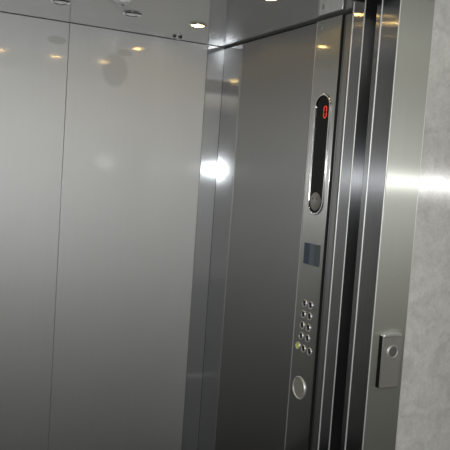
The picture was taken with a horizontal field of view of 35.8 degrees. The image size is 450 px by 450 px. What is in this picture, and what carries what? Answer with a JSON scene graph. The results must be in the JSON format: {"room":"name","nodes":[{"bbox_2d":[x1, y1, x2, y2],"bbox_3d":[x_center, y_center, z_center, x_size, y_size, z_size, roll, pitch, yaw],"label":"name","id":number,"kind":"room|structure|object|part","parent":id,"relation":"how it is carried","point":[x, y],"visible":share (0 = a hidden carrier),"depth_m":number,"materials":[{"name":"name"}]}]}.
{"room":"elevator","nodes":[
{"label":"elevator","id":0,"kind":"room"},
{"bbox_2d":[0,12,225,449],"bbox_3d":[-0.855,0.154,3.546,1.810,2.360,0.050,2,5,-27],"label":"wall","id":1,"kind":"structure","parent":0,"point":[109,139],"depth_m":3.62,"materials":[{"name":"grey metal"}]},
{"bbox_3d":[-1.228,0.146,3.336,0.853,2.318,0.012,2,5,-27],"label":"wall panel","id":2,"kind":"part","parent":1,"relation":"part of","materials":[{"name":"metal"}]},
{"bbox_3d":[-0.510,0.168,3.698,0.752,2.318,0.012,2,5,-27],"label":"wall panel","id":3,"kind":"part","parent":1,"relation":"part of","materials":[{"name":"metal"}]},
{"bbox_3d":[-0.128,0.179,3.890,0.100,2.318,0.012,2,5,-27],"label":"corner panel","id":4,"kind":"part","parent":1,"relation":"part of","materials":[{"name":"metal"}]},
{"bbox_2d":[0,0,353,47],"bbox_3d":[-0.449,-0.943,2.807,1.810,0.030,1.511,2,5,-27],"label":"ceiling","id":5,"kind":"structure","parent":0,"point":[229,23],"depth_m":3.12,"materials":[{"name":"metal"}]},
{"bbox_2d":[50,0,70,4],"bbox_3d":[-0.704,-0.955,2.992,0.086,0.008,0.086,2,5,-27],"label":"recessed light","id":6,"kind":"object","parent":5,"relation":"in","point":[59,2],"visible":1,"depth_m":2.98,"materials":[{"name":"silver metal"}]},
{"bbox_2d":[113,0,134,5],"bbox_3d":[-0.403,-0.893,2.756,0.142,0.053,0.142,2,5,-27],"label":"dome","id":7,"kind":"object","parent":5,"relation":"attached to","point":[121,2],"visible":1,"depth_m":2.74,"materials":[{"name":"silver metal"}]},
{"bbox_2d":[123,11,141,16],"bbox_3d":[-0.417,-0.946,3.136,0.086,0.008,0.086,2,5,-27],"label":"recessed light","id":8,"kind":"object","parent":5,"relation":"in","point":[127,13],"visible":1,"depth_m":3.12,"materials":[{"name":"silver metal"}]},
{"bbox_2d":[189,23,206,27],"bbox_3d":[-0.129,-0.937,3.282,0.086,0.008,0.086,2,5,-27],"label":"recessed light","id":9,"kind":"object","parent":5,"relation":"in","point":[195,25],"visible":1,"depth_m":3.26,"materials":[{"name":"silver metal"}]},
{"bbox_2d":[198,12,352,449],"bbox_3d":[0.260,0.251,3.283,0.050,2.360,1.453,2,5,-27],"label":"wall","id":10,"kind":"structure","parent":0,"point":[267,84],"depth_m":3.41,"materials":[{"name":"silver metal"}]},
{"bbox_3d":[-0.027,0.196,3.813,0.012,2.310,0.217,2,5,-27],"label":"corner panel","id":11,"kind":"part","parent":10,"relation":"part of","materials":[{"name":"metal"}]},
{"bbox_2d":[284,15,344,449],"bbox_3d":[0.360,0.290,3.006,0.025,2.318,0.188,2,5,-27],"label":"control panel","id":12,"kind":"object","parent":10,"relation":"attached to","point":[329,32],"visible":1,"depth_m":2.97,"materials":[{"name":"metal"}]},
{"bbox_3d":[0.325,0.282,3.083,0.018,2.318,0.018,2,5,-27],"label":"edge trim","id":13,"kind":"part","parent":12,"relation":"part of","materials":[{"name":"silver metal"}]},
{"bbox_3d":[0.371,0.126,2.982,0.002,0.092,0.122,2,5,-27],"label":"label plate","id":14,"kind":"part","parent":12,"relation":"part of","materials":[{"name":"blue"}]},
{"bbox_3d":[0.481,0.308,2.798,0.012,2.310,0.277,2,5,-27],"label":"wall panel","id":15,"kind":"part","parent":10,"relation":"part of","materials":[{"name":"metal"}]},
{"bbox_2d":[317,0,380,449],"bbox_3d":[0.499,0.329,2.611,0.223,2.340,0.071,2,5,-27],"label":"door frame","id":16,"kind":"structure","parent":10,"relation":"attached to","point":[364,11],"depth_m":2.53,"materials":[{"name":"metal"}]},
{"bbox_3d":[0.386,0.338,2.592,0.006,2.290,0.006,2,5,-27],"label":"edge trim","id":17,"kind":"part","parent":16,"relation":"part of","materials":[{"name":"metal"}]},
{"bbox_3d":[0.416,0.344,2.535,0.005,2.290,0.005,5,4,11],"label":"edge trim","id":18,"kind":"part","parent":16,"relation":"part of","materials":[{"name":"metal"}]},
{"bbox_2d":[395,0,449,449],"bbox_3d":[1.303,0.238,2.813,1.531,2.600,0.100,2,5,-27],"label":"wall","id":19,"kind":"structure","parent":0,"point":[424,407],"depth_m":2.46,"materials":[{"name":"grey concrete"}]},
{"bbox_2d":[340,0,381,449],"bbox_3d":[0.820,0.372,2.659,0.824,2.270,0.026,2,5,-27],"label":"door","id":20,"kind":"structure","parent":19,"relation":"in","point":[379,3],"depth_m":2.44,"materials":[{"name":"metal"}]},
{"bbox_2d":[344,0,435,449],"bbox_3d":[0.542,0.375,2.441,0.150,2.280,0.099,2,5,-27],"label":"door frame","id":21,"kind":"structure","parent":19,"relation":"attached to","point":[406,26],"depth_m":2.37,"materials":[{"name":"metal"}]},
{"bbox_3d":[0.457,0.368,2.450,0.006,2.278,0.006,2,5,-27],"label":"edge trim","id":22,"kind":"part","parent":21,"relation":"part of","materials":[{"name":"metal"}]},
{"bbox_3d":[0.500,0.377,2.368,0.005,2.278,0.005,6,5,26],"label":"edge trim","id":23,"kind":"part","parent":21,"relation":"part of","materials":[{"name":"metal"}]},
{"bbox_2d":[375,332,401,388],"bbox_3d":[0.564,0.462,2.393,0.083,0.194,0.025,2,5,-27],"label":"panel","id":24,"kind":"object","parent":21,"relation":"attached to","point":[389,349],"visible":1,"depth_m":2.38,"materials":[{"name":"metal"}]},
{"bbox_3d":[0.629,0.382,2.432,0.002,2.278,0.002,2,5,-27],"label":"edge trim","id":25,"kind":"part","parent":21,"relation":"part of","materials":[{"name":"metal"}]}
]}

